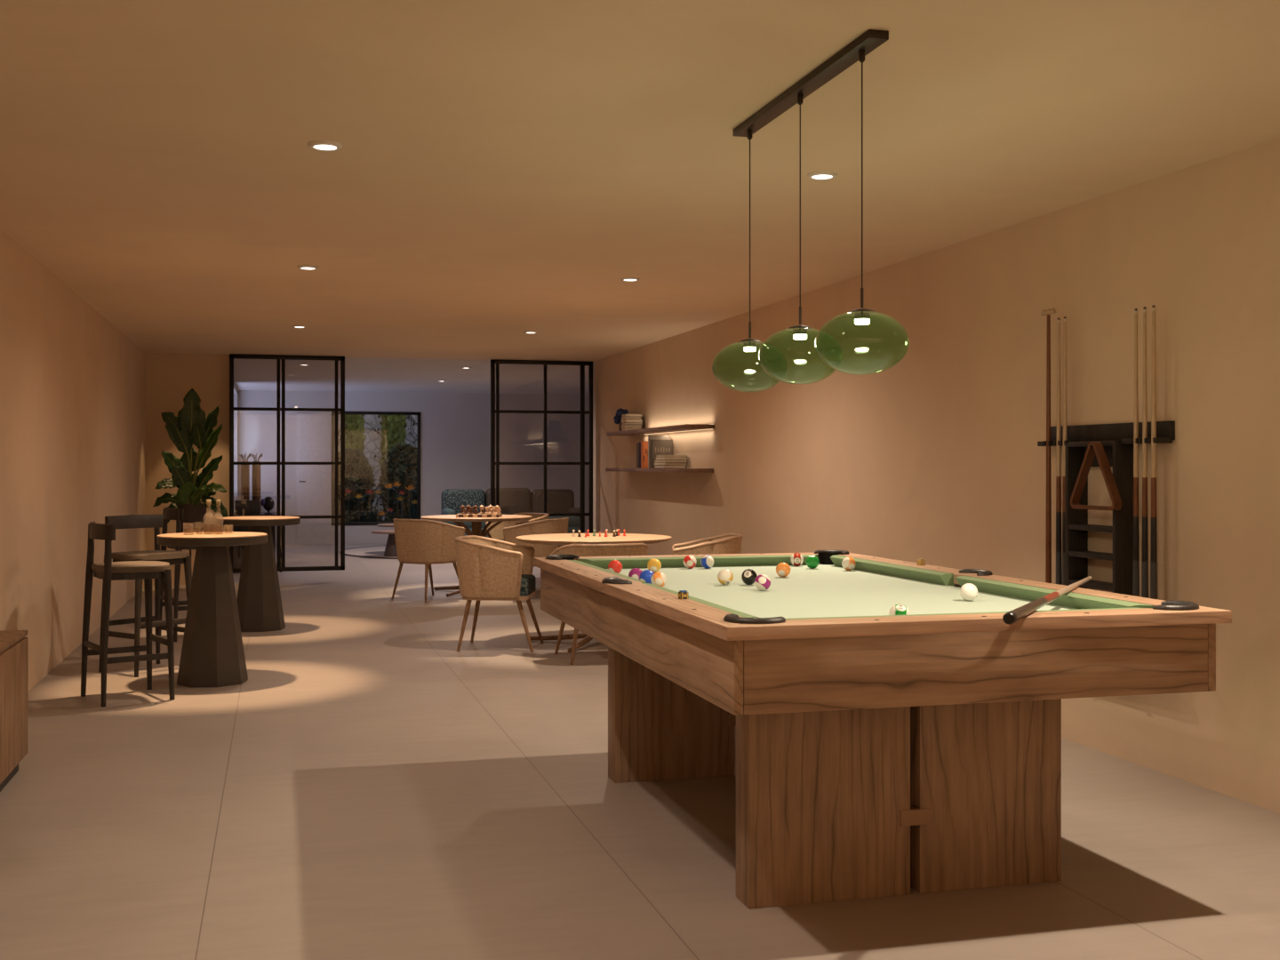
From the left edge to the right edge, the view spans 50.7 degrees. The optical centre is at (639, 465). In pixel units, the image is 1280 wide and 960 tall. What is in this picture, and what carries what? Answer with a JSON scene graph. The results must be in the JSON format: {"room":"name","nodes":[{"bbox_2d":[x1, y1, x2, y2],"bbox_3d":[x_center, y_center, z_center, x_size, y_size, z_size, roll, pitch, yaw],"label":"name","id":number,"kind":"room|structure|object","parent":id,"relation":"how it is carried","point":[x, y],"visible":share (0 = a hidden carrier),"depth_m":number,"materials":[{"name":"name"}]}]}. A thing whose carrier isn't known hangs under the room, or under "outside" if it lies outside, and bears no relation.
{"room":"games hall","nodes":[
{"label":"games hall","id":0,"kind":"room"},
{"bbox_2d":[0,228,145,691],"bbox_3d":[-2.932,0.035,5.503,0.150,2.430,18.150,0,0,-15],"label":"wall","id":1,"kind":"structure","parent":0,"point":[73,384],"depth_m":8.46,"materials":[{"name":"paint"}]},
{"bbox_2d":[145,352,229,584],"bbox_3d":[-4.787,0.035,14.324,0.840,2.430,0.150,0,0,-15],"label":"wall","id":2,"kind":"structure","parent":0,"point":[169,377],"depth_m":14.22,"materials":[{"name":"paint"}]},
{"bbox_2d":[175,503,206,527],"bbox_3d":[-4.554,0.504,13.708,0.300,0.252,0.300,0,0,-15],"label":"plant pot","id":3,"kind":"object","parent":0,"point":[193,512],"depth_m":13.59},
{"bbox_2d":[233,384,237,511],"bbox_3d":[-5.467,0.035,17.765,0.150,2.430,6.850,0,0,-15],"label":"wall","id":4,"kind":"structure","parent":0,"point":[235,388],"depth_m":20.99,"materials":[{"name":"paint"}]},
{"bbox_2d":[334,414,416,520],"bbox_3d":[-4.533,-1.050,26.532,11.000,4.600,0.400,0,0,-15],"label":"wall","id":5,"kind":"structure","parent":0,"point":[372,444],"depth_m":26.17,"materials":[{"name":"stone"}]},
{"bbox_2d":[363,415,382,507],"bbox_3d":[-5.159,-0.933,26.115,0.708,4.274,0.027,0,0,-15],"label":"climbing vine","id":6,"kind":"object","parent":5,"relation":"attached to","point":[379,416],"visible":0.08,"depth_m":26.12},
{"bbox_2d":[405,415,416,447],"bbox_3d":[-4.361,-0.949,26.329,0.712,4.308,0.026,0,0,-15],"label":"climbing vine","id":7,"kind":"object","parent":5,"relation":"attached to","point":[407,417],"visible":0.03,"depth_m":26.30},
{"bbox_2d":[237,390,588,544],"bbox_3d":[-3.308,0.035,21.968,6.500,2.430,0.150,0,0,-15],"label":"wall","id":8,"kind":"structure","parent":0,"point":[455,428],"depth_m":21.93,"materials":[{"name":"paint"}]},
{"bbox_2d":[296,413,331,544],"bbox_3d":[-5.153,0.210,21.357,0.530,2.080,0.073,0,0,-15],"label":"door","id":9,"kind":"structure","parent":8,"relation":"in","point":[314,430],"depth_m":21.38,"materials":[{"name":"paint"}]},
{"bbox_2d":[331,411,420,525],"bbox_3d":[-4.228,0.043,21.665,1.401,1.815,0.070,0,0,-15],"label":"window","id":10,"kind":"structure","parent":8,"relation":"in","point":[418,414],"depth_m":21.66,"materials":[{"name":"black metal"}]},
{"bbox_2d":[592,362,593,533],"bbox_3d":[0.477,0.035,15.737,2.120,2.430,0.150,0,0,-15],"label":"wall","id":11,"kind":"structure","parent":0,"point":[593,363],"depth_m":15.41,"materials":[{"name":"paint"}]},
{"bbox_2d":[0,0,1279,394],"bbox_3d":[-0.454,-1.240,9.792,7.400,0.120,25.150,0,0,-15],"label":"ceiling","id":12,"kind":"structure","parent":0,"point":[499,172],"depth_m":5.07,"materials":[{"name":"paint"}]},
{"bbox_2d":[229,353,344,572],"bbox_3d":[-3.759,-0.026,14.418,1.193,2.303,0.040,0,0,-15],"label":"glass partition","id":13,"kind":"structure","parent":12,"relation":"attached to","point":[232,356],"depth_m":14.40,"materials":[{"name":"black metal"}]},
{"bbox_2d":[297,264,318,270],"bbox_3d":[-1.967,-1.174,8.004,0.120,0.012,0.120,0,0,-15],"label":"recessed light","id":14,"kind":"object","parent":12,"relation":"in","point":[301,267],"visible":1,"depth_m":7.98,"materials":[{"name":"white"}]},
{"bbox_2d":[308,140,342,151],"bbox_3d":[-1.155,-1.174,4.960,0.120,0.012,0.120,0,0,-15],"label":"recessed light","id":15,"kind":"object","parent":12,"relation":"in","point":[317,145],"visible":1,"depth_m":4.94,"materials":[{"name":"white"}]},
{"bbox_2d":[313,144,335,149],"bbox_3d":[-1.155,-1.175,4.960,0.084,0.006,0.084,0,0,-15],"label":"diffuser","id":16,"kind":"object","parent":15,"relation":"attached to","point":[316,147],"depth_m":4.97,"materials":[{"name":"white"}]},
{"bbox_2d":[490,359,592,566],"bbox_3d":[-1.094,-0.026,15.134,1.163,2.303,0.040,0,0,-15],"label":"glass partition","id":17,"kind":"structure","parent":12,"relation":"attached to","point":[581,364],"depth_m":15.13,"materials":[{"name":"black metal"}]},
{"bbox_2d":[620,277,639,281],"bbox_3d":[-0.062,-1.174,8.505,0.120,0.012,0.120,0,0,-15],"label":"recessed light","id":18,"kind":"object","parent":12,"relation":"in","point":[628,279],"visible":1,"depth_m":8.47,"materials":[{"name":"white"}]},
{"bbox_2d":[712,29,909,392],"bbox_3d":[0.498,-0.717,4.211,0.259,0.927,1.184,0,0,-15],"label":"pendant lamp","id":19,"kind":"object","parent":12,"relation":"hanging from","point":[870,40],"visible":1,"depth_m":4.09,"materials":[{"name":"glass"}]},
{"bbox_2d":[807,170,837,180],"bbox_3d":[0.738,-1.174,5.468,0.120,0.012,0.120,0,0,-15],"label":"recessed light","id":20,"kind":"object","parent":12,"relation":"in","point":[821,175],"visible":1,"depth_m":5.45,"materials":[{"name":"white"}]},
{"bbox_2d":[812,175,831,178],"bbox_3d":[0.738,-1.175,5.468,0.084,0.006,0.084,0,0,-15],"label":"diffuser","id":21,"kind":"object","parent":20,"relation":"attached to","point":[813,176],"depth_m":5.48,"materials":[{"name":"white"}]},
{"bbox_2d":[0,544,1279,959],"bbox_3d":[-0.454,1.300,9.792,7.400,0.100,25.150,0,0,-15],"label":"floor","id":22,"kind":"structure","parent":0,"point":[373,788],"depth_m":4.65,"materials":[{"name":"tile"}]},
{"bbox_2d":[0,630,28,791],"bbox_3d":[-2.328,0.965,4.200,0.328,0.570,2.820,0,0,-15],"label":"sideboard","id":23,"kind":"object","parent":22,"relation":"on","point":[13,644],"visible":1,"depth_m":5.30,"materials":[{"name":"brown wood"}]},
{"bbox_2d":[80,521,174,706],"bbox_3d":[-2.754,0.778,7.281,0.396,0.946,0.425,0,0,-36],"label":"bar stool","id":24,"kind":"object","parent":22,"relation":"on","point":[108,571],"visible":1,"depth_m":7.21,"materials":[{"name":"brown wood"}]},
{"bbox_2d":[98,514,191,677],"bbox_3d":[-3.004,0.778,8.258,0.396,0.946,0.425,0,0,35],"label":"bar stool","id":25,"kind":"object","parent":22,"relation":"on","point":[130,521],"visible":0.68,"depth_m":8.24,"materials":[{"name":"brown wood"}]},
{"bbox_2d":[160,507,196,641],"bbox_3d":[-3.260,0.778,9.854,0.396,0.946,0.425,0,0,-35],"label":"bar stool","id":26,"kind":"object","parent":22,"relation":"on","point":[169,514],"visible":0.41,"depth_m":9.62,"materials":[{"name":"brown wood"}]},
{"bbox_2d":[152,387,227,588],"bbox_3d":[-4.524,0.231,13.644,0.718,2.040,0.434,0,0,-15],"label":"potted plant","id":27,"kind":"object","parent":22,"relation":"on","point":[190,427],"visible":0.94,"depth_m":13.64,"materials":[{"name":"green plant"}]},
{"bbox_2d":[156,531,267,687],"bbox_3d":[-2.466,0.823,7.797,0.610,0.855,0.610,0,0,-15],"label":"bar table","id":28,"kind":"object","parent":22,"relation":"on","point":[212,655],"visible":1,"depth_m":7.68,"materials":[{"name":"brown wood"}]},
{"bbox_2d":[233,512,281,572],"bbox_3d":[-4.612,0.912,16.312,0.620,0.675,1.160,0,0,-15],"label":"console","id":29,"kind":"object","parent":22,"relation":"on","point":[238,550],"visible":0.22,"depth_m":15.74,"materials":[{"name":"black wood"}]},
{"bbox_2d":[239,453,251,500],"bbox_3d":[-4.699,0.213,16.081,0.147,0.723,0.110,0,0,-15],"label":"floor vase","id":30,"kind":"object","parent":29,"relation":"on","point":[244,468],"visible":0.56,"depth_m":16.04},
{"bbox_2d":[234,500,259,514],"bbox_3d":[-4.611,0.490,15.867,0.276,0.168,0.166,0,0,-15],"label":"storage box","id":31,"kind":"object","parent":29,"relation":"on","point":[242,507],"visible":1,"depth_m":15.79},
{"bbox_2d":[249,453,263,513],"bbox_3d":[-4.561,0.213,16.067,0.147,0.723,0.110,0,0,-15],"label":"floor vase","id":32,"kind":"object","parent":29,"relation":"on","point":[256,468],"visible":0.56,"depth_m":16.03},
{"bbox_2d":[260,496,274,514],"bbox_3d":[-4.412,0.469,16.003,0.160,0.210,0.136,0,0,-15],"label":"globe","id":33,"kind":"object","parent":29,"relation":"on","point":[268,503],"visible":1,"depth_m":15.96,"materials":[{"name":"black metal"}]},
{"bbox_2d":[216,515,300,631],"bbox_3d":[-2.915,0.823,10.338,0.610,0.855,0.610,0,0,-15],"label":"bar table","id":34,"kind":"object","parent":22,"relation":"on","point":[259,600],"visible":1,"depth_m":10.22,"materials":[{"name":"brown wood"}]},
{"bbox_2d":[339,544,397,559],"bbox_3d":[-2.493,1.240,19.780,3.720,0.018,3.720,0,0,-15],"label":"round rug","id":35,"kind":"object","parent":22,"relation":"on","point":[373,551],"visible":0.26,"depth_m":19.27,"materials":[{"name":"fabric"}]},
{"bbox_2d":[371,529,397,556],"bbox_3d":[-3.383,1.063,18.506,0.580,0.345,0.580,0,0,-15],"label":"coffee table","id":36,"kind":"object","parent":35,"relation":"on","point":[390,550],"visible":0.53,"depth_m":18.42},
{"bbox_2d":[440,488,579,537],"bbox_3d":[-1.871,0.782,19.740,1.980,0.908,0.900,0,0,-15],"label":"sofa","id":37,"kind":"object","parent":35,"relation":"on","point":[512,500],"visible":0.3,"depth_m":19.89,"materials":[{"name":"fabric"}]},
{"bbox_2d":[440,488,485,514],"bbox_3d":[-2.594,0.591,19.856,0.635,0.496,0.282,0,0,-15],"label":"cushion","id":38,"kind":"object","parent":37,"relation":"on","point":[452,499],"depth_m":19.73,"materials":[{"name":"fabric"}]},
{"bbox_2d":[452,521,486,527],"bbox_3d":[-2.455,0.816,19.521,0.620,0.160,0.760,0,0,-15],"label":"seat cushion","id":39,"kind":"object","parent":37,"relation":"on","point":[468,524],"depth_m":19.14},
{"bbox_2d":[485,488,531,513],"bbox_3d":[-1.954,0.583,20.028,0.670,0.511,0.283,0,0,-15],"label":"cushion","id":40,"kind":"object","parent":37,"relation":"on","point":[512,500],"depth_m":19.92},
{"bbox_2d":[530,488,574,512],"bbox_3d":[-1.309,0.596,20.201,0.645,0.486,0.282,0,0,-15],"label":"cushion","id":41,"kind":"object","parent":37,"relation":"on","point":[557,500],"depth_m":20.08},
{"bbox_2d":[548,515,579,526],"bbox_3d":[-1.238,0.816,19.848,0.620,0.160,0.760,0,0,-15],"label":"seat cushion","id":42,"kind":"object","parent":37,"relation":"on","point":[573,520],"depth_m":19.53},
{"bbox_2d":[391,518,465,602],"bbox_3d":[-1.993,0.872,12.677,0.604,0.763,0.574,0,0,40],"label":"dining chair","id":43,"kind":"object","parent":22,"relation":"on","point":[427,542],"visible":0.92,"depth_m":12.44,"materials":[{"name":"wicker"}]},
{"bbox_2d":[420,514,532,596],"bbox_3d":[-1.613,0.875,13.338,1.096,0.749,1.096,0,0,-15],"label":"dining table","id":44,"kind":"object","parent":22,"relation":"on","point":[476,522],"visible":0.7,"depth_m":13.21,"materials":[{"name":"brown wood"}]},
{"bbox_2d":[456,513,502,517],"bbox_3d":[-1.577,0.486,13.244,0.420,0.028,0.300,0,0,-1],"label":"board","id":45,"kind":"object","parent":44,"relation":"on","point":[457,515],"visible":1,"depth_m":13.10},
{"bbox_2d":[454,535,543,652],"bbox_3d":[-0.982,0.872,9.315,0.574,0.763,0.604,0,0,4],"label":"dining chair","id":46,"kind":"object","parent":22,"relation":"on","point":[489,569],"visible":0.99,"depth_m":9.07,"materials":[{"name":"wicker"}]},
{"bbox_2d":[519,574,535,596],"bbox_3d":[-0.968,0.822,9.314,0.442,0.113,0.451,0,0,4],"label":"seat cushion","id":47,"kind":"object","parent":46,"relation":"on","point":[527,588],"depth_m":9.20,"materials":[{"name":"teal fabric"}]},
{"bbox_2d":[485,512,549,540],"bbox_3d":[-1.251,0.872,13.885,0.574,0.763,0.604,0,0,-40],"label":"dining chair","id":48,"kind":"object","parent":22,"relation":"on","point":[497,532],"visible":0.27,"depth_m":14.04,"materials":[{"name":"wicker"}]},
{"bbox_2d":[503,517,568,557],"bbox_3d":[-0.979,0.872,12.783,0.574,0.763,0.604,0,0,20],"label":"dining chair","id":49,"kind":"object","parent":22,"relation":"on","point":[553,525],"visible":0.54,"depth_m":12.52,"materials":[{"name":"wicker"}]},
{"bbox_2d":[515,533,671,652],"bbox_3d":[-0.324,0.875,9.501,1.096,0.749,1.096,0,0,-15],"label":"dining table","id":50,"kind":"object","parent":22,"relation":"on","point":[560,540],"visible":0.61,"depth_m":9.32,"materials":[{"name":"brown wood"}]},
{"bbox_2d":[550,543,647,664],"bbox_3d":[-0.259,0.872,8.757,0.604,0.763,0.574,0,0,-15],"label":"dining chair","id":51,"kind":"object","parent":22,"relation":"on","point":[623,548],"visible":0.32,"depth_m":8.50,"materials":[{"name":"wicker"}]},
{"bbox_2d":[671,533,742,554],"bbox_3d":[0.446,0.872,9.655,0.574,0.763,0.604,0,0,2],"label":"dining chair","id":52,"kind":"object","parent":22,"relation":"on","point":[727,543],"visible":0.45,"depth_m":9.38,"materials":[{"name":"wicker"}]},
{"bbox_2d":[532,549,1231,908],"bbox_3d":[0.580,0.817,4.784,1.464,0.867,2.620,0,0,-15],"label":"pool table","id":53,"kind":"object","parent":22,"relation":"on","point":[872,752],"visible":1,"depth_m":3.90,"materials":[{"name":"brown wood"}]},
{"bbox_2d":[568,560,646,583],"bbox_3d":[-0.142,0.420,5.199,0.052,0.044,1.089,0,0,-15],"label":"cushion","id":54,"kind":"object","parent":53,"relation":"on","point":[584,564],"depth_m":5.11,"materials":[{"name":"fabric"}]},
{"bbox_2d":[608,560,622,573],"bbox_3d":[-0.101,0.413,5.500,0.058,0.058,0.058,0,0,11],"label":"ball","id":55,"kind":"object","parent":53,"relation":"on","point":[614,565],"visible":0.83,"depth_m":5.48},
{"bbox_2d":[628,568,642,579],"bbox_3d":[-0.015,0.413,5.069,0.058,0.058,0.058,0,0,-5],"label":"ball","id":56,"kind":"object","parent":53,"relation":"on","point":[635,572],"visible":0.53,"depth_m":5.05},
{"bbox_2d":[639,569,653,583],"bbox_3d":[0.027,0.413,4.982,0.058,0.058,0.058,0,0,13],"label":"ball","id":57,"kind":"object","parent":53,"relation":"on","point":[645,575],"visible":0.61,"depth_m":4.96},
{"bbox_2d":[647,558,661,572],"bbox_3d":[0.059,0.413,5.599,0.058,0.058,0.058,0,0,14],"label":"ball","id":58,"kind":"object","parent":53,"relation":"on","point":[653,564],"visible":0.95,"depth_m":5.58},
{"bbox_2d":[650,571,666,586],"bbox_3d":[0.069,0.413,4.897,0.058,0.058,0.058,0,0,11],"label":"ball","id":59,"kind":"object","parent":53,"relation":"on","point":[659,578],"visible":0.86,"depth_m":4.88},
{"bbox_2d":[678,590,687,599],"bbox_3d":[0.129,0.385,4.036,0.025,0.025,0.025,0,0,-23],"label":"cube","id":60,"kind":"object","parent":53,"relation":"on","point":[682,594],"visible":1,"depth_m":4.03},
{"bbox_2d":[682,554,696,568],"bbox_3d":[0.214,0.413,5.806,0.058,0.058,0.058,0,0,4],"label":"ball","id":61,"kind":"object","parent":53,"relation":"on","point":[690,562],"visible":1,"depth_m":5.79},
{"bbox_2d":[578,554,818,568],"bbox_3d":[0.277,0.420,5.913,1.106,0.044,0.052,0,0,-15],"label":"cushion","id":62,"kind":"object","parent":53,"relation":"on","point":[741,560],"depth_m":5.91,"materials":[{"name":"fabric"}]},
{"bbox_2d":[643,583,758,617],"bbox_3d":[0.163,0.420,4.063,0.052,0.044,1.089,0,0,-15],"label":"cushion","id":63,"kind":"object","parent":53,"relation":"on","point":[698,601],"depth_m":3.94,"materials":[{"name":"fabric"}]},
{"bbox_2d":[700,554,713,568],"bbox_3d":[0.290,0.413,5.810,0.058,0.058,0.058,0,0,8],"label":"ball","id":64,"kind":"object","parent":53,"relation":"on","point":[707,562],"visible":1,"depth_m":5.79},
{"bbox_2d":[717,568,733,584],"bbox_3d":[0.317,0.413,5.016,0.058,0.058,0.058,0,0,9],"label":"ball","id":65,"kind":"object","parent":53,"relation":"on","point":[724,577],"visible":1,"depth_m":5.00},
{"bbox_2d":[741,568,757,584],"bbox_3d":[0.406,0.413,5.016,0.058,0.058,0.058,0,0,13],"label":"ball","id":66,"kind":"object","parent":53,"relation":"on","point":[748,576],"visible":0.95,"depth_m":5.00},
{"bbox_2d":[754,574,771,590],"bbox_3d":[0.435,0.413,4.789,0.058,0.058,0.058,0,0,16],"label":"ball","id":67,"kind":"object","parent":53,"relation":"on","point":[762,581],"visible":1,"depth_m":4.77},
{"bbox_2d":[776,562,790,576],"bbox_3d":[0.568,0.413,5.359,0.058,0.058,0.058,0,0,10],"label":"ball","id":68,"kind":"object","parent":53,"relation":"on","point":[782,569],"visible":1,"depth_m":5.34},
{"bbox_2d":[790,552,803,566],"bbox_3d":[0.692,0.413,5.955,0.058,0.058,0.058,0,0,-30],"label":"ball","id":69,"kind":"object","parent":53,"relation":"on","point":[796,559],"visible":1,"depth_m":5.93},
{"bbox_2d":[805,554,819,568],"bbox_3d":[0.741,0.413,5.806,0.058,0.058,0.058,0,0,4],"label":"ball","id":70,"kind":"object","parent":53,"relation":"on","point":[812,562],"visible":1,"depth_m":5.79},
{"bbox_2d":[841,556,855,570],"bbox_3d":[0.881,0.413,5.700,0.058,0.058,0.058,0,0,4],"label":"ball","id":71,"kind":"object","parent":53,"relation":"on","point":[849,564],"visible":1,"depth_m":5.68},
{"bbox_2d":[830,554,954,585],"bbox_3d":[0.996,0.420,5.505,0.052,0.044,1.089,0,0,-15],"label":"cushion","id":72,"kind":"object","parent":53,"relation":"on","point":[928,576],"depth_m":5.35,"materials":[{"name":"fabric"}]},
{"bbox_2d":[888,603,910,615],"bbox_3d":[0.721,0.413,3.750,0.058,0.058,0.058,0,0,5],"label":"ball","id":73,"kind":"object","parent":53,"relation":"on","point":[899,609],"visible":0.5,"depth_m":3.73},
{"bbox_2d":[785,608,1143,619],"bbox_3d":[0.883,0.420,3.655,1.106,0.044,0.052,0,0,-15],"label":"cushion","id":74,"kind":"object","parent":53,"relation":"on","point":[1108,609],"depth_m":3.62,"materials":[{"name":"fabric"}]},
{"bbox_2d":[960,583,977,600],"bbox_3d":[1.075,0.413,4.416,0.058,0.058,0.058,0,0,-15],"label":"cue ball","id":75,"kind":"object","parent":53,"relation":"on","point":[968,591],"visible":1,"depth_m":4.40,"materials":[{"name":"white"}]},
{"bbox_2d":[1002,576,1091,624],"bbox_3d":[1.241,0.385,4.027,0.030,0.030,1.464,0,0,26],"label":"stick","id":76,"kind":"object","parent":53,"relation":"on","point":[1011,617],"visible":1,"depth_m":3.68,"materials":[{"name":"wood"}]},
{"bbox_2d":[955,576,1154,608],"bbox_3d":[1.301,0.420,4.368,0.052,0.044,1.089,0,0,-15],"label":"cushion","id":77,"kind":"object","parent":53,"relation":"on","point":[1012,590],"depth_m":4.36,"materials":[{"name":"fabric"}]},
{"bbox_2d":[593,137,1279,813],"bbox_3d":[1.878,0.035,6.716,0.150,2.430,18.000,0,0,-15],"label":"wall","id":78,"kind":"structure","parent":0,"point":[934,456],"depth_m":6.57,"materials":[{"name":"paint"}]},
{"bbox_2d":[605,467,713,472],"bbox_3d":[0.129,0.039,12.460,0.250,0.034,2.780,0,0,-15],"label":"wall shelf","id":79,"kind":"object","parent":78,"relation":"attached to","point":[623,469],"visible":0.97,"depth_m":11.73,"materials":[{"name":"brown wood"}]},
{"bbox_2d":[640,440,647,468],"bbox_3d":[0.105,-0.103,12.608,0.180,0.250,0.051,0,0,-15],"label":"book","id":80,"kind":"object","parent":79,"relation":"on","point":[644,444],"visible":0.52,"depth_m":12.57,"materials":[{"name":"paper"}]},
{"bbox_2d":[648,435,670,468],"bbox_3d":[0.175,-0.129,12.327,0.200,0.300,0.050,0,0,-15],"label":"book","id":81,"kind":"object","parent":79,"relation":"on","point":[650,437],"visible":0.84,"depth_m":12.30,"materials":[{"name":"paper"}]},
{"bbox_2d":[650,440,672,468],"bbox_3d":[0.198,-0.107,12.260,0.200,0.258,0.041,0,0,-15],"label":"book","id":82,"kind":"object","parent":79,"relation":"on","point":[658,447],"visible":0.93,"depth_m":12.24,"materials":[{"name":"paper"}]},
{"bbox_2d":[655,447,670,452],"bbox_3d":[0.204,-0.143,12.241,0.140,0.050,0.001,0,0,-15],"label":"print","id":83,"kind":"object","parent":82,"relation":"attached to","point":[657,449],"depth_m":12.24},
{"bbox_2d":[654,464,686,468],"bbox_3d":[0.267,0.009,11.948,0.200,0.026,0.360,0,0,-13],"label":"book","id":84,"kind":"object","parent":79,"relation":"on","point":[656,466],"visible":1,"depth_m":11.78,"materials":[{"name":"paper"}]},
{"bbox_2d":[654,462,687,464],"bbox_3d":[0.269,-0.018,11.938,0.200,0.024,0.340,0,0,-17],"label":"book","id":85,"kind":"object","parent":84,"relation":"on","point":[655,463],"visible":0.88,"depth_m":11.79,"materials":[{"name":"paper"}]},
{"bbox_2d":[654,459,687,462],"bbox_3d":[0.272,-0.042,11.928,0.200,0.022,0.350,0,0,-16],"label":"book","id":86,"kind":"object","parent":85,"relation":"on","point":[655,460],"visible":0.91,"depth_m":11.77,"materials":[{"name":"paper"}]},
{"bbox_2d":[655,456,687,459],"bbox_3d":[0.275,-0.066,11.919,0.200,0.024,0.310,0,0,-15],"label":"book","id":87,"kind":"object","parent":86,"relation":"on","point":[657,458],"visible":0.88,"depth_m":11.78,"materials":[{"name":"paper"}]},
{"bbox_2d":[606,424,714,435],"bbox_3d":[0.137,-0.324,12.431,0.250,0.040,2.760,0,0,-15],"label":"wall shelf","id":88,"kind":"object","parent":78,"relation":"attached to","point":[686,427],"visible":1,"depth_m":11.84,"materials":[{"name":"brown wood"}]},
{"bbox_2d":[613,408,628,431],"bbox_3d":[-0.177,-0.461,13.576,0.183,0.242,0.207,0,0,-15],"label":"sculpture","id":89,"kind":"object","parent":88,"relation":"on","point":[617,419],"visible":0.57,"depth_m":13.52,"materials":[{"name":"ceramic"}]},
{"bbox_2d":[1037,420,1175,595],"bbox_3d":[1.979,0.335,5.840,0.110,1.031,0.904,0,0,-15],"label":"cue rack","id":90,"kind":"object","parent":78,"relation":"attached to","point":[1116,439],"visible":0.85,"depth_m":5.79,"materials":[{"name":"black wood"}]},
{"bbox_2d":[1040,307,1055,583],"bbox_3d":[1.862,0.036,6.158,0.030,1.502,0.100,0,0,-15],"label":"stick","id":91,"kind":"object","parent":90,"relation":"on","point":[1048,500],"visible":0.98,"depth_m":6.15,"materials":[{"name":"brown wood"}]},
{"bbox_2d":[1056,318,1062,584],"bbox_3d":[1.884,0.063,6.078,0.030,1.456,0.030,0,0,-15],"label":"stick","id":92,"kind":"object","parent":90,"relation":"on","point":[1059,574],"visible":0.67,"depth_m":6.07,"materials":[{"name":"brown wood"}]},
{"bbox_2d":[1062,316,1067,585],"bbox_3d":[1.897,0.063,6.030,0.030,1.456,0.030,0,0,-15],"label":"stick","id":93,"kind":"object","parent":90,"relation":"on","point":[1065,424],"visible":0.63,"depth_m":6.02,"materials":[{"name":"brown wood"}]},
{"bbox_2d":[1068,579,1112,591],"bbox_3d":[1.985,0.515,5.834,0.096,0.022,0.330,0,0,-15],"label":"shelf","id":94,"kind":"object","parent":90,"relation":"attached to","point":[1093,584],"depth_m":5.81,"materials":[{"name":"black wood"}]},
{"bbox_2d":[1068,550,1112,560],"bbox_3d":[1.985,0.388,5.834,0.096,0.022,0.330,0,0,-15],"label":"shelf","id":95,"kind":"object","parent":90,"relation":"attached to","point":[1073,555],"depth_m":5.88,"materials":[{"name":"black wood"}]},
{"bbox_2d":[1068,524,1112,532],"bbox_3d":[1.985,0.270,5.834,0.096,0.022,0.330,0,0,-15],"label":"shelf","id":96,"kind":"object","parent":90,"relation":"attached to","point":[1072,528],"depth_m":5.84,"materials":[{"name":"black wood"}]},
{"bbox_2d":[1070,441,1121,510],"bbox_3d":[1.932,0.041,5.727,0.054,0.288,0.324,0,0,-15],"label":"triangle","id":97,"kind":"object","parent":90,"relation":"hanging from","point":[1093,448],"visible":1,"depth_m":5.70,"materials":[{"name":"brown wood"}]},
{"bbox_2d":[1132,308,1139,596],"bbox_3d":[2.031,0.074,5.530,0.030,1.434,0.030,0,0,-15],"label":"stick","id":98,"kind":"object","parent":90,"relation":"on","point":[1136,524],"visible":0.7,"depth_m":5.52,"materials":[{"name":"brown wood"}]},
{"bbox_2d":[1141,306,1148,598],"bbox_3d":[2.046,0.074,5.474,0.030,1.434,0.030,0,0,-15],"label":"stick","id":99,"kind":"object","parent":90,"relation":"on","point":[1144,533],"visible":0.7,"depth_m":5.47,"materials":[{"name":"brown wood"}]},
{"bbox_2d":[1150,304,1157,599],"bbox_3d":[2.061,0.074,5.419,0.030,1.434,0.030,0,0,-15],"label":"stick","id":100,"kind":"object","parent":90,"relation":"on","point":[1153,516],"visible":0.62,"depth_m":5.41,"materials":[{"name":"brown wood"}]},
{"label":"outside","id":101,"kind":"structure","parent":0,"visible":0},
{"bbox_3d":[-4.028,1.285,24.649,11.000,0.170,5.300,0,0,-15],"label":"ground","id":102,"kind":"structure","parent":101,"visible":0},
{"bbox_2d":[334,448,375,518],"bbox_3d":[-5.127,0.451,23.951,0.910,1.541,0.915,0,0,-15],"label":"shrub","id":103,"kind":"object","parent":102,"relation":"on","point":[359,476],"visible":0.43,"depth_m":23.71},
{"bbox_2d":[344,414,366,453],"bbox_3d":[-5.283,-1.010,24.983,0.438,4.462,0.450,0,0,-15],"label":"cypress tree","id":104,"kind":"object","parent":102,"relation":"on","point":[355,428],"visible":0.21,"depth_m":24.87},
{"bbox_2d":[334,504,416,522],"bbox_3d":[-4.371,0.931,23.166,2.173,0.542,0.877,0,0,-15],"label":"foliage","id":105,"kind":"object","parent":102,"relation":"on","point":[363,518],"visible":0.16,"depth_m":23.00,"materials":[{"name":"green plant"}]},
{"bbox_2d":[378,415,407,470],"bbox_3d":[-4.610,-1.106,25.252,0.539,4.654,0.548,0,0,-15],"label":"cypress tree","id":106,"kind":"object","parent":102,"relation":"on","point":[393,430],"visible":0.15,"depth_m":25.11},
{"bbox_2d":[377,442,416,519],"bbox_3d":[-4.235,0.404,24.186,0.902,1.636,0.920,0,0,-15],"label":"shrub","id":107,"kind":"object","parent":102,"relation":"on","point":[399,466],"visible":0.62,"depth_m":23.92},
{"bbox_2d":[405,484,416,519],"bbox_3d":[-3.826,0.768,22.727,0.252,0.924,0.039,0,0,-20],"label":"flower","id":108,"kind":"object","parent":102,"relation":"on","point":[410,488],"visible":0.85,"depth_m":22.71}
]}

